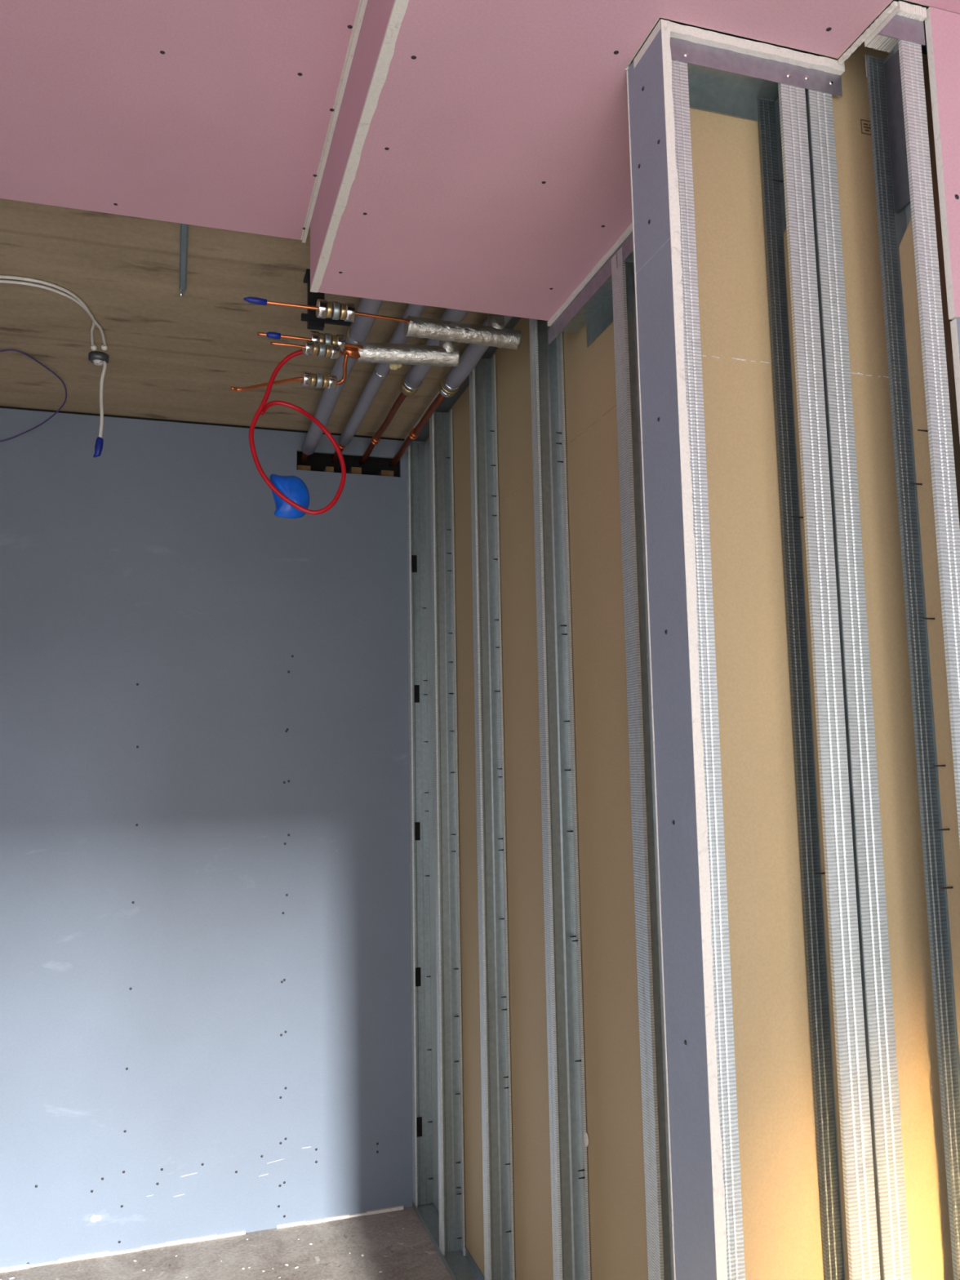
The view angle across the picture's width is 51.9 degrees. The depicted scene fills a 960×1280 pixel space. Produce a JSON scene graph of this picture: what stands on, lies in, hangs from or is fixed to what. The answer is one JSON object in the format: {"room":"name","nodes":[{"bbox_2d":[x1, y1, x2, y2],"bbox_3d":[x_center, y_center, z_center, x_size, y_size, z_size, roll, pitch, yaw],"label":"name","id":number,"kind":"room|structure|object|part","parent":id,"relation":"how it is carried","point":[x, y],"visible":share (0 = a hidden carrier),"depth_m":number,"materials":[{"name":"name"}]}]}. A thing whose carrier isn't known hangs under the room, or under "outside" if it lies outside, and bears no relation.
{"room":"building under construction","nodes":[
{"label":"building under construction","id":0,"kind":"room"},
{"bbox_2d":[0,408,431,1267],"bbox_3d":[-1.887,0.600,3.266,3.563,2.881,0.016,1,-7,-17],"label":"wall","id":1,"kind":"structure","parent":0,"point":[206,996],"depth_m":3.52,"materials":[{"name":"paint"}]},
{"bbox_2d":[0,1205,403,1272],"bbox_3d":[-1.870,2.021,3.074,3.337,0.012,0.015,1,-7,-17],"label":"trim","id":2,"kind":"structure","parent":1,"relation":"attached to","point":[105,1253],"depth_m":3.34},
{"bbox_2d":[0,405,404,440],"bbox_3d":[-1.955,-0.832,3.421,3.470,0.006,0.005,1,-7,-17],"label":"trim","id":3,"kind":"structure","parent":1,"relation":"attached to","point":[1,406],"depth_m":3.67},
{"bbox_2d":[300,297,382,462],"bbox_3d":[-0.414,-0.827,2.988,0.055,0.055,1.902,1,-7,-17],"label":"insulated pipe","id":4,"kind":"object","parent":1,"relation":"attached to","point":[359,331],"visible":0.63,"depth_m":3.00,"materials":[{"name":"grey metal"}]},
{"bbox_2d":[331,303,425,462],"bbox_3d":[-0.299,-0.830,3.024,0.048,0.048,1.901,1,-7,-17],"label":"insulated pipe","id":5,"kind":"object","parent":1,"relation":"attached to","point":[381,371],"visible":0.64,"depth_m":3.14,"materials":[{"name":"grey metal"}]},
{"bbox_2d":[358,308,468,465],"bbox_3d":[-0.194,-0.827,3.056,0.062,0.062,1.901,1,-7,-17],"label":"insulated pipe","id":6,"kind":"object","parent":1,"relation":"attached to","point":[411,381],"visible":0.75,"depth_m":3.10,"materials":[{"name":"grey metal"}]},
{"bbox_2d":[357,340,460,367],"bbox_3d":[-0.194,-0.803,2.676,0.275,0.112,0.056,0,-7,-9],"label":"pipe","id":7,"kind":"object","parent":6,"relation":"attached to","point":[447,353],"visible":0.98,"depth_m":2.65,"materials":[{"name":"silver metal"}]},
{"bbox_2d":[257,330,363,352],"bbox_3d":[-0.439,-0.782,2.570,0.276,0.045,0.047,2,-8,-21],"label":"copper tail","id":8,"kind":"object","parent":7,"relation":"attached to","point":[314,336],"visible":0.74,"depth_m":2.56,"materials":[{"name":"metal"}]},
{"bbox_2d":[231,352,348,391],"bbox_3d":[-0.506,-0.707,2.656,0.349,0.074,0.083,-3,-7,12],"label":"copper tail","id":9,"kind":"object","parent":8,"relation":"attached to","point":[308,379],"visible":0.99,"depth_m":2.63,"materials":[{"name":"metal"}]},
{"bbox_2d":[248,349,346,515],"bbox_3d":[-0.481,-0.546,2.598,0.251,0.453,0.068,1,-7,-17],"label":"cable","id":10,"kind":"object","parent":8,"relation":"hanging from","point":[264,406],"visible":0.98,"depth_m":2.58,"materials":[{"name":"red plastic"}]},
{"bbox_2d":[270,474,310,518],"bbox_3d":[-0.496,-0.376,2.576,0.104,0.118,0.047,1,-7,-17],"label":"blue plastic wad","id":11,"kind":"object","parent":10,"relation":"attached to","point":[293,487],"visible":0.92,"depth_m":2.56,"materials":[{"name":"blue plastic"}]},
{"bbox_2d":[270,340,342,359],"bbox_3d":[-0.440,-0.744,2.511,0.185,0.035,0.038,2,-8,-26],"label":"copper tail","id":12,"kind":"object","parent":8,"relation":"attached to","point":[308,348],"visible":1,"depth_m":2.51,"materials":[{"name":"metal"}]},
{"bbox_2d":[340,346,359,359],"bbox_3d":[-0.342,-0.767,2.630,0.057,0.028,0.028,4,-9,-37],"label":"copper reducer","id":13,"kind":"object","parent":7,"relation":"attached to","point":[353,353],"visible":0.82,"depth_m":2.62,"materials":[{"name":"orange metal"}]},
{"bbox_2d":[389,364,402,369],"bbox_3d":[-0.231,-0.755,2.704,0.037,0.033,0.024,1,-7,-17],"label":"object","id":14,"kind":"object","parent":7,"relation":"attached to","point":[393,366],"visible":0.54,"depth_m":2.69,"materials":[{"name":"beige"}]},
{"bbox_2d":[388,315,512,467],"bbox_3d":[-0.076,-0.825,3.093,0.062,0.062,1.901,1,-7,-17],"label":"insulated pipe","id":15,"kind":"object","parent":1,"relation":"attached to","point":[452,381],"visible":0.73,"depth_m":3.10,"materials":[{"name":"grey metal"}]},
{"bbox_2d":[404,313,521,350],"bbox_3d":[-0.044,-0.822,2.549,0.303,0.110,0.052,1,-7,-19],"label":"pipe","id":16,"kind":"object","parent":15,"relation":"attached to","point":[495,335],"visible":0.98,"depth_m":2.53,"materials":[{"name":"silver metal"}]},
{"bbox_2d":[243,296,409,323],"bbox_3d":[-0.368,-0.804,2.403,0.406,0.044,0.046,1,-7,-17],"label":"copper tail","id":17,"kind":"object","parent":16,"relation":"attached to","point":[324,308],"visible":1,"depth_m":2.39,"materials":[{"name":"metal"}]},
{"bbox_2d":[0,1207,452,1279],"bbox_3d":[-0.272,1.689,0.092,5.000,0.120,7.150,1,-7,-17],"label":"floor","id":18,"kind":"structure","parent":0,"point":[407,1253],"depth_m":3.23,"materials":[{"name":"grey concrete"}]},
{"bbox_2d":[0,1227,404,1279],"bbox_3d":[-1.010,1.994,2.947,1.710,0.006,0.680,1,-7,-17],"label":"crumbs","id":19,"kind":"object","parent":18,"relation":"on","point":[310,1243],"visible":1,"depth_m":3.17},
{"bbox_2d":[412,1200,484,1279],"bbox_3d":[0.154,1.897,2.447,0.079,0.030,2.427,1,-7,-17],"label":"floor track","id":20,"kind":"object","parent":18,"relation":"on","point":[460,1267],"visible":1,"depth_m":3.21,"materials":[{"name":"metal"}]},
{"bbox_2d":[405,437,439,1213],"bbox_3d":[-0.209,0.626,3.695,0.076,2.865,0.164,1,-7,-17],"label":"stud","id":21,"kind":"object","parent":20,"relation":"on","point":[421,806],"visible":0.91,"depth_m":3.74,"materials":[{"name":"silver metal"}]},
{"bbox_2d":[429,408,465,1256],"bbox_3d":[-0.117,0.588,3.401,0.076,2.865,0.044,1,-7,-17],"label":"stud","id":22,"kind":"object","parent":20,"relation":"on","point":[446,860],"visible":0.95,"depth_m":3.40,"materials":[{"name":"silver metal"}]},
{"bbox_2d":[468,354,515,1279],"bbox_3d":[0.032,0.527,2.927,0.076,2.865,0.044,1,-7,-17],"label":"stud","id":23,"kind":"object","parent":20,"relation":"on","point":[495,1037],"visible":0.96,"depth_m":2.93,"materials":[{"name":"silver metal"}]},
{"bbox_2d":[528,318,591,1279],"bbox_3d":[0.194,0.460,2.411,0.076,2.865,0.044,1,-7,-17],"label":"stud","id":24,"kind":"object","parent":20,"relation":"on","point":[564,1004],"visible":0.91,"depth_m":2.42,"materials":[{"name":"silver metal"}]},
{"bbox_2d":[584,1133,588,1146],"bbox_3d":[0.249,1.172,2.314,0.008,0.032,0.024,1,-7,-17],"label":"plaster dab","id":25,"kind":"object","parent":24,"relation":"attached to","point":[586,1137],"visible":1,"depth_m":2.31,"materials":[{"name":"white paint"}]},
{"bbox_2d":[611,247,674,1279],"bbox_3d":[0.346,0.504,1.920,0.076,2.651,0.054,1,-7,-17],"label":"stud","id":26,"kind":"object","parent":20,"relation":"on","point":[648,945],"visible":0.57,"depth_m":1.95,"materials":[{"name":"silver metal"}]},
{"bbox_2d":[547,222,634,347],"bbox_3d":[0.335,-0.798,2.035,0.084,0.077,0.885,1,-7,-17],"label":"track","id":27,"kind":"object","parent":26,"relation":"attached to","point":[593,306],"depth_m":2.28,"materials":[{"name":"metal"}]},
{"bbox_3d":[0.336,-0.831,2.033,0.084,0.012,0.871,1,-7,-17],"label":"packing strip","id":28,"kind":"part","parent":27,"relation":"part of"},
{"bbox_2d":[819,38,959,1279],"bbox_3d":[0.822,0.396,1.483,0.532,2.741,0.014,1,-7,-17],"label":"backing","id":29,"kind":"object","parent":18,"relation":"on","point":[913,1010],"visible":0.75,"depth_m":1.46,"materials":[{"name":"brown paper"}]},
{"bbox_2d":[866,39,959,1279],"bbox_3d":[0.636,0.423,1.306,0.035,2.651,0.079,1,-7,-17],"label":"stud","id":30,"kind":"object","parent":18,"relation":"on","point":[928,508],"visible":0.97,"depth_m":1.38,"materials":[{"name":"silver metal"}]},
{"bbox_2d":[864,14,924,77],"bbox_3d":[0.595,-0.879,1.462,0.082,0.038,0.082,1,-7,-17],"label":"track","id":31,"kind":"object","parent":30,"relation":"attached to","point":[900,27],"visible":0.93,"depth_m":1.43,"materials":[{"name":"metal"}]},
{"bbox_2d":[884,49,910,213],"bbox_3d":[0.626,-0.758,1.457,0.005,0.240,0.056,1,-7,-17],"label":"board offcut","id":32,"kind":"object","parent":30,"relation":"attached to","point":[901,194],"visible":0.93,"depth_m":1.47,"materials":[{"name":"metal"}]},
{"bbox_3d":[0.457,1.739,1.214,0.307,0.030,0.079,1,-7,-17],"label":"floor track","id":33,"kind":"object","parent":18,"relation":"on","visible":0},
{"bbox_2d":[671,59,745,1279],"bbox_3d":[0.303,0.433,1.337,0.035,2.651,0.079,1,-7,-17],"label":"stud","id":34,"kind":"object","parent":33,"relation":"on","point":[722,996],"visible":0.4,"depth_m":1.34,"materials":[{"name":"silver metal"}]},
{"bbox_2d":[626,18,727,1279],"bbox_3d":[0.280,0.425,1.334,0.018,2.673,0.115,1,-7,-17],"label":"board","id":35,"kind":"object","parent":34,"relation":"attached to","point":[697,1191],"visible":1,"depth_m":1.37,"materials":[{"name":"stone"}]},
{"bbox_2d":[756,83,880,1279],"bbox_3d":[0.493,0.436,1.397,0.044,2.651,0.079,1,-7,-17],"label":"stud","id":36,"kind":"object","parent":33,"relation":"on","point":[845,1164],"visible":0.98,"depth_m":1.43,"materials":[{"name":"silver metal"}]},
{"bbox_2d":[670,37,842,121],"bbox_3d":[0.409,-0.864,1.538,0.307,0.043,0.083,1,-7,-17],"label":"track","id":37,"kind":"object","parent":36,"relation":"attached to","point":[721,81],"visible":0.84,"depth_m":1.53,"materials":[{"name":"metal"}]},
{"bbox_2d":[804,88,911,1279],"bbox_3d":[0.541,0.440,1.411,0.043,2.646,0.079,1,-7,-17],"label":"stud","id":38,"kind":"object","parent":33,"relation":"on","point":[873,941],"visible":0.46,"depth_m":1.42,"materials":[{"name":"silver metal"}]},
{"bbox_2d":[0,198,521,441],"bbox_3d":[-0.328,-1.332,0.466,5.000,0.200,7.150,1,-7,-17],"label":"ceiling","id":39,"kind":"structure","parent":0,"point":[173,357],"depth_m":2.89,"materials":[{"name":"wood"}]},
{"bbox_2d":[0,349,66,441],"bbox_3d":[-1.540,-0.777,3.265,0.313,0.160,0.571,2,-8,-26],"label":"cable","id":40,"kind":"object","parent":39,"relation":"hanging from","point":[4,350],"visible":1,"depth_m":3.30,"materials":[{"name":"plastic"}]},
{"bbox_2d":[0,275,106,346],"bbox_3d":[-1.178,-0.926,2.756,0.211,0.008,0.479,-4,-8,25],"label":"cable","id":41,"kind":"object","parent":39,"relation":"attached to","point":[76,299],"visible":1,"depth_m":2.65,"materials":[{"name":"white plastic"}]},
{"bbox_2d":[88,344,108,365],"bbox_3d":[-1.183,-0.881,3.053,0.061,0.032,0.122,1,-7,-17],"label":"junction box","id":42,"kind":"object","parent":39,"relation":"attached to","point":[94,357],"visible":0.96,"depth_m":3.06,"materials":[{"name":"plastic"}]},
{"bbox_2d":[93,360,106,457],"bbox_3d":[-1.177,-0.714,3.043,0.045,0.317,0.028,-6,-9,36],"label":"cable","id":43,"kind":"object","parent":42,"relation":"hanging from","point":[100,441],"visible":1,"depth_m":3.03,"materials":[{"name":"white plastic"}]},
{"bbox_2d":[178,223,188,297],"bbox_3d":[-0.708,-0.977,2.361,0.020,0.026,0.652,1,-7,-17],"label":"channel","id":44,"kind":"object","parent":39,"relation":"attached to","point":[184,228],"visible":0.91,"depth_m":2.49,"materials":[{"name":"metal"}]},
{"bbox_2d":[0,0,368,243],"bbox_3d":[-1.009,-1.310,-0.569,2.885,0.016,5.282,1,-7,-17],"label":"board","id":45,"kind":"object","parent":39,"relation":"attached to","point":[223,114],"visible":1,"depth_m":1.86,"materials":[{"name":"pink paper"}]},
{"bbox_2d":[301,268,351,330],"bbox_3d":[-0.408,-0.891,2.609,0.130,0.144,0.064,1,-7,-17],"label":"bracket","id":46,"kind":"object","parent":39,"relation":"attached to","point":[313,322],"visible":0.62,"depth_m":2.59,"materials":[{"name":"black plastic"}]},
{"bbox_3d":[-0.405,-0.843,2.596,0.130,0.015,0.014,1,-7,-17],"label":"rail","id":47,"kind":"part","parent":46,"relation":"part of","materials":[{"name":"black plastic"}]},
{"bbox_2d":[404,391,439,439],"bbox_3d":[-0.066,-0.888,3.215,0.019,0.014,1.528,1,-7,-17],"label":"strip","id":48,"kind":"object","parent":39,"relation":"attached to","point":[438,393],"visible":0.09,"depth_m":3.64,"materials":[{"name":"grey metal"}]},
{"bbox_2d":[413,316,520,441],"bbox_3d":[-0.032,-0.874,3.228,0.076,0.040,1.517,1,-7,-17],"label":"track","id":49,"kind":"object","parent":39,"relation":"attached to","point":[446,405],"visible":0.11,"depth_m":3.49,"materials":[{"name":"metal"}]},
{"bbox_2d":[425,317,648,1279],"bbox_3d":[0.171,0.483,2.640,0.015,2.883,2.455,1,-7,-17],"label":"wall","id":50,"kind":"structure","parent":0,"point":[617,1219],"depth_m":2.51,"materials":[{"name":"brown paper"}]},
{"bbox_2d":[318,0,959,320],"bbox_3d":[1.257,-1.096,0.070,1.801,0.029,5.196,1,-7,-17],"label":"board","id":51,"kind":"object","parent":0,"point":[492,176],"depth_m":1.71,"materials":[{"name":"pink paper"}]},
{"bbox_2d":[310,0,408,292],"bbox_3d":[0.392,-1.202,-0.188,0.020,0.178,5.196,1,-7,-17],"label":"board","id":52,"kind":"object","parent":51,"relation":"attached to","point":[374,52],"visible":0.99,"depth_m":1.75,"materials":[{"name":"pink paper"}]},
{"bbox_3d":[0.404,-0.893,1.532,0.320,0.016,0.088,1,-7,-17],"label":"packing strip","id":53,"kind":"part","parent":51,"relation":"part of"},
{"bbox_3d":[0.579,-0.907,1.477,0.007,0.007,0.126,1,-7,-17],"label":"packing strip","id":54,"kind":"part","parent":51,"relation":"part of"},
{"bbox_3d":[0.614,-0.906,1.458,0.048,0.016,0.076,1,-7,-17],"label":"packing strip","id":55,"kind":"part","parent":51,"relation":"part of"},
{"bbox_2d":[631,19,823,1279],"bbox_3d":[0.716,0.336,1.530,0.950,2.883,0.015,1,-7,-17],"label":"wall","id":56,"kind":"structure","parent":0,"point":[780,1197],"depth_m":1.46,"materials":[{"name":"brown paper"}]},
{"bbox_3d":[-1.343,0.628,3.595,4.800,2.885,0.080,1,-7,-17],"label":"wall","id":57,"kind":"structure","parent":0,"visible":0},
{"bbox_2d":[297,451,399,476],"bbox_3d":[-0.533,-0.685,3.929,0.448,0.188,0.088,1,-7,-17],"label":"framing","id":58,"kind":"object","parent":57,"relation":"attached to","point":[322,462],"visible":0.44,"depth_m":3.94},
{"bbox_3d":[2.375,0.066,-0.398,0.100,2.885,4.250,1,-7,-17],"label":"wall","id":59,"kind":"structure","parent":0,"visible":0},
{"bbox_2d":[658,0,929,56],"bbox_3d":[1.554,-1.235,-0.260,1.436,0.010,4.280,1,-7,-17],"label":"lining","id":60,"kind":"object","parent":59,"relation":"attached to","point":[924,50],"visible":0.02,"depth_m":1.59,"materials":[{"name":"metal"}]},
{"bbox_2d":[924,6,959,319],"bbox_3d":[1.165,-0.673,1.564,1.071,0.470,0.013,1,-7,-17],"label":"board","id":61,"kind":"object","parent":59,"relation":"attached to","point":[942,27],"visible":1,"depth_m":1.41,"materials":[{"name":"pink paper"}]},
{"bbox_2d":[950,318,959,439],"bbox_3d":[1.190,0.654,1.400,1.069,2.198,0.012,1,-7,-17],"label":"board","id":62,"kind":"object","parent":59,"relation":"attached to","point":[954,324],"visible":1,"depth_m":1.37,"materials":[{"name":"stone"}]}
]}

